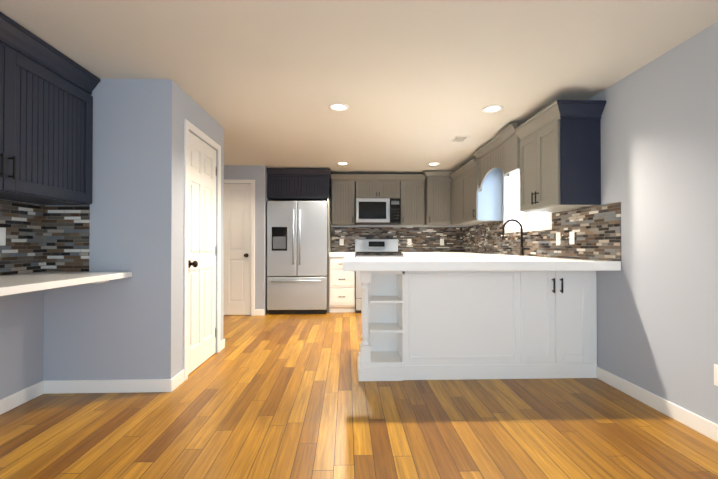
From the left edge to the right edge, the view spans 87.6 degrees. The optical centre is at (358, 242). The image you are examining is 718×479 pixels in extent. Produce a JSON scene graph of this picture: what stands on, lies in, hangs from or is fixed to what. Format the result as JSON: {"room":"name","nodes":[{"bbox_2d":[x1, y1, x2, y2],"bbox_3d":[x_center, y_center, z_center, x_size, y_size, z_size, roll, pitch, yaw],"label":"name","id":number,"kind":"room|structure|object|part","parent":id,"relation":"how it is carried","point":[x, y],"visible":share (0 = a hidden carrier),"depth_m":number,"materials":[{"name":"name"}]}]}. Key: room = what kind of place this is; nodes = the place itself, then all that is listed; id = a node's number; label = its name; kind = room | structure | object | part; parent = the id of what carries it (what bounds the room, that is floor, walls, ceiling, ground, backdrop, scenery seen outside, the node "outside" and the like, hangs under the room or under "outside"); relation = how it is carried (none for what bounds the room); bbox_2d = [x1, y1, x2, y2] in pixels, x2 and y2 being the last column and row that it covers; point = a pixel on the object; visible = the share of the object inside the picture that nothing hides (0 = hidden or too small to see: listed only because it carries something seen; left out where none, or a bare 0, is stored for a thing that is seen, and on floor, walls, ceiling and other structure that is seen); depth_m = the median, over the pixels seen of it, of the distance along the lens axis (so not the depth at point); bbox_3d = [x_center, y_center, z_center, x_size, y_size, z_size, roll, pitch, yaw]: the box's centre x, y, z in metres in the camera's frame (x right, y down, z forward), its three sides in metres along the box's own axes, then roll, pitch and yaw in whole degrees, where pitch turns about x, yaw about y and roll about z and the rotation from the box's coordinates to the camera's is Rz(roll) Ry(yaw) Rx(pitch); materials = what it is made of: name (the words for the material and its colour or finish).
{"room":"kitchen","nodes":[
{"label":"kitchen","id":0,"kind":"room"},
{"bbox_2d":[0,199,43,399],"bbox_3d":[-2.268,-0.078,-0.219,0.100,2.320,6.140,0,0,-2],"label":"wall","id":1,"kind":"structure","parent":0,"point":[21,314],"depth_m":2.56,"materials":[{"name":"grey paint"}]},
{"bbox_2d":[0,16,19,195],"bbox_3d":[-2.101,-0.749,1.680,0.348,0.934,0.863,0,0,-2],"label":"upper cabinet","id":2,"kind":"object","parent":1,"relation":"attached to","point":[9,32],"depth_m":2.08,"materials":[{"name":"grey wood"}]},
{"bbox_2d":[0,380,43,414],"bbox_3d":[-2.209,1.035,-0.227,0.017,0.095,5.940,0,0,-2],"label":"baseboard","id":3,"kind":"structure","parent":1,"relation":"attached to","point":[27,394],"depth_m":2.54,"materials":[{"name":"white wood"}]},
{"bbox_2d":[0,200,43,274],"bbox_3d":[-2.263,-0.039,1.282,0.007,0.485,2.940,0,0,-2],"label":"tile backsplash","id":4,"kind":"structure","parent":1,"relation":"attached to","point":[23,251],"depth_m":2.56,"materials":[{"name":"tile"}]},
{"bbox_2d":[0,227,5,245],"bbox_3d":[-2.290,-0.036,2.391,0.008,0.116,0.072,0,0,-2],"label":"outlet","id":5,"kind":"object","parent":4,"relation":"attached to","point":[2,236],"visible":1,"depth_m":2.40,"materials":[{"name":"white plastic"}]},
{"bbox_2d":[0,28,95,204],"bbox_3d":[-2.123,-0.743,2.362,0.348,0.934,0.794,0,0,-2],"label":"upper cabinet","id":6,"kind":"object","parent":1,"relation":"attached to","point":[46,122],"depth_m":2.40,"materials":[{"name":"grey"}]},
{"bbox_2d":[0,272,131,295],"bbox_3d":[-1.942,0.315,1.287,0.632,0.220,2.936,0,0,-2],"label":"countertop","id":7,"kind":"structure","parent":1,"relation":"attached to","point":[21,283],"depth_m":2.18,"materials":[{"name":"white stone"}]},
{"bbox_2d":[44,79,159,379],"bbox_3d":[-1.895,-0.052,2.814,0.780,2.320,0.100,0,0,-2],"label":"wall","id":8,"kind":"structure","parent":0,"point":[106,330],"depth_m":2.77,"materials":[{"name":"grey paint"}]},
{"bbox_2d":[44,205,89,271],"bbox_3d":[-2.137,-0.026,2.753,0.295,0.485,0.007,0,0,-2],"label":"tile backsplash","id":9,"kind":"structure","parent":8,"relation":"attached to","point":[45,238],"depth_m":2.75,"materials":[{"name":"tile"}]},
{"bbox_2d":[44,375,175,393],"bbox_3d":[-1.827,1.060,2.753,0.893,0.095,0.017,0,0,-2],"label":"baseboard","id":10,"kind":"structure","parent":8,"relation":"attached to","point":[127,385],"depth_m":2.74,"materials":[{"name":"white wood"}]},
{"bbox_2d":[156,79,223,378],"bbox_3d":[-1.461,-0.048,3.313,0.100,2.320,1.070,0,0,-2],"label":"wall","id":11,"kind":"structure","parent":0,"point":[176,105],"depth_m":2.81,"materials":[{"name":"grey paint"}]},
{"bbox_2d":[183,119,220,380],"bbox_3d":[-1.406,0.064,3.404,0.016,2.097,0.834,0,0,-2],"label":"door frame","id":12,"kind":"structure","parent":11,"relation":"attached to","point":[188,125],"depth_m":3.02,"materials":[{"name":"white wood"}]},
{"bbox_2d":[188,132,216,374],"bbox_3d":[-1.410,0.091,3.404,0.108,2.028,0.712,0,0,-2],"label":"pantry door","id":13,"kind":"structure","parent":11,"relation":"in","point":[202,263],"depth_m":3.39,"materials":[{"name":"white wood"}]},
{"bbox_2d":[220,339,224,348],"bbox_3d":[-2.105,1.070,3.935,1.373,0.095,0.013,0,0,-2],"label":"baseboard","id":14,"kind":"structure","parent":11,"relation":"attached to","point":[222,343],"depth_m":3.88,"materials":[{"name":"white wood"}]},
{"bbox_2d":[224,165,227,183],"bbox_3d":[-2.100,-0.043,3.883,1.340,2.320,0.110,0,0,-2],"label":"wall","id":15,"kind":"structure","parent":0,"point":[225,166],"depth_m":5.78,"materials":[{"name":"grey paint"}]},
{"bbox_2d":[228,165,267,314],"bbox_3d":[-2.147,-0.027,5.818,1.370,2.320,0.100,0,0,-2],"label":"wall","id":16,"kind":"structure","parent":0,"point":[258,173],"depth_m":5.79,"materials":[{"name":"grey paint"}]},
{"bbox_2d":[223,184,250,314],"bbox_3d":[-2.050,0.111,5.766,0.762,2.028,0.108,0,0,-2],"label":"hall door","id":17,"kind":"structure","parent":16,"relation":"in","point":[237,249],"depth_m":5.79,"materials":[{"name":"white wood"}]},
{"bbox_2d":[224,180,254,315],"bbox_3d":[-2.050,0.085,5.762,0.884,2.097,0.016,0,0,-2],"label":"door frame","id":18,"kind":"structure","parent":16,"relation":"attached to","point":[252,182],"depth_m":5.77,"materials":[{"name":"white wood"}]},
{"bbox_2d":[0,311,717,478],"bbox_3d":[-0.415,1.149,1.721,5.010,0.100,9.920,0,0,-2],"label":"floor","id":19,"kind":"structure","parent":0,"point":[278,396],"depth_m":2.24,"materials":[{"name":"brown wood"}]},
{"bbox_2d":[267,199,330,313],"bbox_3d":[-0.968,0.223,6.184,0.961,1.828,0.772,0,0,-2],"label":"fridge","id":20,"kind":"object","parent":19,"relation":"on","point":[297,257],"depth_m":5.85,"materials":[{"name":"grey metal"}]},
{"bbox_3d":[-0.502,0.223,6.282,0.024,1.828,0.606,0,0,-2],"label":"fridge panel","id":21,"kind":"part","parent":20,"relation":"part of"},
{"bbox_2d":[329,256,354,312],"bbox_3d":[-0.279,0.689,6.278,0.412,0.895,0.620,0,0,-2],"label":"base cabinet","id":22,"kind":"object","parent":19,"relation":"on","point":[341,290],"depth_m":5.97,"materials":[{"name":"white wood"}]},
{"bbox_2d":[329,252,354,255],"bbox_3d":[-0.278,0.207,6.277,0.414,0.069,0.622,0,0,-2],"label":"countertop","id":23,"kind":"structure","parent":22,"relation":"on","point":[331,253],"depth_m":5.97,"materials":[{"name":"white stone"}]},
{"bbox_2d":[355,239,402,312],"bbox_3d":[0.316,0.542,6.245,0.752,1.190,0.695,0,0,-2],"label":"range","id":24,"kind":"object","parent":19,"relation":"on","point":[376,247],"visible":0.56,"depth_m":6.50,"materials":[{"name":"grey metal"}]},
{"bbox_2d":[363,273,394,368],"bbox_3d":[0.209,0.666,3.481,0.290,0.895,0.330,0,0,-2],"label":"base cabinet","id":25,"kind":"object","parent":19,"relation":"on","point":[378,288],"depth_m":3.30,"materials":[{"name":"white wood"}]},
{"bbox_2d":[403,256,432,256],"bbox_3d":[0.966,0.690,6.320,0.536,0.895,0.616,0,0,-2],"label":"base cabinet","id":26,"kind":"object","parent":19,"relation":"on","point":[403,256],"depth_m":6.00,"materials":[{"name":"white"}]},
{"bbox_2d":[401,252,432,255],"bbox_3d":[0.951,0.208,6.316,0.506,0.069,0.622,0,0,-2],"label":"countertop","id":27,"kind":"structure","parent":26,"relation":"on","point":[404,253],"depth_m":6.01,"materials":[{"name":"white stone"}]},
{"bbox_2d":[433,252,538,256],"bbox_3d":[1.558,0.198,5.181,0.634,0.069,2.930,0,0,-2],"label":"countertop","id":28,"kind":"structure","parent":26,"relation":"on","point":[451,254],"depth_m":4.82,"materials":[{"name":"white stone"}]},
{"bbox_2d":[502,219,524,255],"bbox_3d":[1.745,-0.054,4.268,0.259,0.416,0.111,0,0,-2],"label":"faucet","id":29,"kind":"object","parent":28,"relation":"on","point":[521,236],"visible":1,"depth_m":4.23,"materials":[{"name":"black metal"}]},
{"bbox_2d":[395,273,530,380],"bbox_3d":[0.851,0.664,3.342,1.020,0.895,0.650,0,0,-2],"label":"panel","id":30,"kind":"object","parent":19,"relation":"on","point":[445,318],"depth_m":3.02,"materials":[{"name":"white wood"}]},
{"bbox_2d":[343,257,620,272],"bbox_3d":[0.903,0.181,3.222,2.070,0.069,0.940,0,0,-2],"label":"countertop","id":31,"kind":"structure","parent":30,"relation":"on","point":[362,264],"depth_m":2.77,"materials":[{"name":"white stone"}]},
{"bbox_2d":[531,273,596,378],"bbox_3d":[1.612,0.665,3.366,0.643,0.895,0.650,0,0,-2],"label":"base cabinet","id":32,"kind":"object","parent":19,"relation":"on","point":[563,305],"depth_m":3.05,"materials":[{"name":"white wood"}]},
{"bbox_2d":[0,0,717,173],"bbox_3d":[-0.415,-1.296,1.742,5.010,0.150,9.920,0,0,-2],"label":"ceiling","id":33,"kind":"structure","parent":0,"point":[416,86],"depth_m":2.49,"materials":[{"name":"white paint"}]},
{"bbox_2d":[328,103,348,110],"bbox_3d":[-0.181,-1.203,3.339,0.190,0.008,0.190,0,0,-2],"label":"recessed light","id":34,"kind":"object","parent":33,"relation":"in","point":[339,107],"visible":1,"depth_m":3.33,"materials":[{"name":"white"}]},
{"bbox_2d":[336,162,348,164],"bbox_3d":[-0.245,-1.184,5.638,0.190,0.008,0.190,0,0,-2],"label":"recessed light","id":35,"kind":"object","parent":33,"relation":"in","point":[342,163],"visible":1,"depth_m":5.64,"materials":[{"name":"white"}]},
{"bbox_2d":[427,163,439,165],"bbox_3d":[1.135,-1.183,5.683,0.190,0.008,0.190,0,0,-2],"label":"recessed light","id":36,"kind":"object","parent":33,"relation":"in","point":[432,164],"visible":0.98,"depth_m":5.70,"materials":[{"name":"white"}]},
{"bbox_2d":[451,136,468,141],"bbox_3d":[1.168,-1.194,4.333,0.160,0.009,0.200,0,0,-2],"label":"ceiling vent","id":37,"kind":"object","parent":33,"relation":"in","point":[459,138],"visible":1,"depth_m":4.31,"materials":[{"name":"white metal"}]},
{"bbox_2d":[482,105,503,112],"bbox_3d":[1.208,-1.203,3.384,0.190,0.008,0.190,0,0,-2],"label":"recessed light","id":38,"kind":"object","parent":33,"relation":"in","point":[492,108],"visible":0.96,"depth_m":3.38,"materials":[{"name":"white"}]},
{"bbox_2d":[329,176,459,226],"bbox_3d":[0.092,-0.019,6.660,3.460,2.320,0.100,0,0,-2],"label":"wall","id":39,"kind":"structure","parent":0,"point":[329,176],"depth_m":6.62,"materials":[{"name":"grey paint"}]},
{"bbox_2d":[267,168,330,202],"bbox_3d":[-0.968,-0.928,6.252,1.006,0.470,0.656,0,0,-2],"label":"upper cabinet","id":40,"kind":"object","parent":39,"relation":"attached to","point":[291,184],"visible":1,"depth_m":5.97,"materials":[{"name":"grey wood"}]},
{"bbox_2d":[331,175,354,225],"bbox_3d":[-0.269,-0.711,6.427,0.386,0.840,0.346,0,0,-2],"label":"upper cabinet","id":41,"kind":"object","parent":39,"relation":"attached to","point":[343,186],"depth_m":6.26,"materials":[{"name":"grey wood"}]},
{"bbox_2d":[355,175,398,200],"bbox_3d":[0.312,-0.929,6.448,0.741,0.404,0.346,0,0,-2],"label":"upper cabinet","id":42,"kind":"object","parent":39,"relation":"attached to","point":[366,186],"depth_m":6.28,"materials":[{"name":"grey wood"}]},
{"bbox_2d":[355,198,399,224],"bbox_3d":[0.314,-0.515,6.394,0.741,0.417,0.446,0,0,-2],"label":"microwave","id":43,"kind":"object","parent":42,"relation":"attached to","point":[377,211],"visible":1,"depth_m":6.21,"materials":[{"name":"grey metal"}]},
{"bbox_2d":[331,227,459,251],"bbox_3d":[0.664,-0.046,6.626,2.320,0.440,0.007,0,0,-2],"label":"tile backsplash","id":44,"kind":"structure","parent":39,"relation":"attached to","point":[424,239],"depth_m":6.63,"materials":[{"name":"tile"}]},
{"bbox_2d":[407,239,411,244],"bbox_3d":[0.894,0.000,6.624,0.072,0.116,0.007,0,0,-2],"label":"outlet","id":45,"kind":"object","parent":44,"relation":"attached to","point":[409,241],"visible":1,"depth_m":6.62,"materials":[{"name":"white plastic"}]},
{"bbox_2d":[398,175,426,225],"bbox_3d":[0.899,-0.711,6.465,0.410,0.840,0.346,0,0,-2],"label":"upper cabinet","id":46,"kind":"object","parent":39,"relation":"attached to","point":[424,197],"depth_m":6.30,"materials":[{"name":"grey wood"}]},
{"bbox_2d":[423,171,454,225],"bbox_3d":[1.346,-0.731,6.419,0.450,0.880,0.466,0,0,-2],"label":"upper cabinet","id":47,"kind":"object","parent":39,"relation":"attached to","point":[438,182],"depth_m":6.19,"materials":[{"name":"grey wood"}]},
{"bbox_2d":[460,22,717,424],"bbox_3d":[2.039,-0.061,1.810,0.100,2.320,9.920,0,0,-2],"label":"wall","id":48,"kind":"structure","parent":0,"point":[658,310],"depth_m":2.40,"materials":[{"name":"grey paint"}]},
{"bbox_2d":[450,168,473,225],"bbox_3d":[1.683,-0.681,5.836,0.346,0.810,0.700,0,0,-2],"label":"upper cabinet","id":49,"kind":"object","parent":48,"relation":"attached to","point":[456,185],"depth_m":5.87,"materials":[{"name":"grey wood"}]},
{"bbox_2d":[462,156,501,223],"bbox_3d":[1.702,-0.687,5.231,0.346,0.810,0.632,0,0,-2],"label":"upper cabinet","id":50,"kind":"object","parent":48,"relation":"attached to","point":[481,178],"depth_m":4.92,"materials":[{"name":"grey wood"}]},
{"bbox_2d":[502,132,517,175],"bbox_3d":[1.737,-0.898,3.847,0.366,0.350,0.310,0,0,-2],"label":"upper cabinet","id":51,"kind":"object","parent":48,"relation":"attached to","point":[509,146],"depth_m":3.84,"materials":[{"name":"grey wood"}]},
{"bbox_2d":[503,174,551,232],"bbox_3d":[1.942,-0.509,4.317,0.074,0.780,1.170,0,0,-2],"label":"window","id":52,"kind":"structure","parent":48,"relation":"in","point":[534,221],"depth_m":4.62,"materials":[{"name":"white glass"}]},
{"bbox_2d":[460,202,620,260],"bbox_3d":[1.892,-0.062,4.729,0.007,0.440,3.875,0,0,-2],"label":"tile backsplash","id":53,"kind":"structure","parent":48,"relation":"attached to","point":[597,229],"depth_m":3.49,"materials":[{"name":"tile"}]},
{"bbox_2d":[556,232,560,243],"bbox_3d":[1.920,-0.035,3.607,0.007,0.116,0.072,0,0,-2],"label":"outlet","id":54,"kind":"object","parent":53,"relation":"attached to","point":[558,238],"visible":1,"depth_m":3.60,"materials":[{"name":"white plastic"}]},
{"bbox_2d":[569,231,574,243],"bbox_3d":[1.927,-0.037,3.387,0.008,0.116,0.072,0,0,-2],"label":"outlet","id":55,"kind":"object","parent":53,"relation":"attached to","point":[571,238],"visible":1,"depth_m":3.38,"materials":[{"name":"white plastic"}]},
{"bbox_2d":[518,100,601,211],"bbox_3d":[1.763,-0.705,3.348,0.346,0.815,0.680,0,0,-2],"label":"upper cabinet","id":56,"kind":"object","parent":48,"relation":"attached to","point":[550,154],"depth_m":3.01,"materials":[{"name":"grey wood"}]},
{"bbox_2d":[596,367,717,441],"bbox_3d":[2.040,1.037,0.002,0.013,0.095,6.125,0,0,-2],"label":"baseboard","id":57,"kind":"structure","parent":48,"relation":"attached to","point":[701,425],"depth_m":2.41,"materials":[{"name":"white wood"}]},
{"bbox_2d":[714,364,717,385],"bbox_3d":[1.977,0.735,2.047,0.007,0.116,0.072,0,0,-2],"label":"outlet","id":58,"kind":"object","parent":48,"relation":"attached to","point":[715,374],"visible":1,"depth_m":2.07,"materials":[{"name":"white plastic"}]}
]}

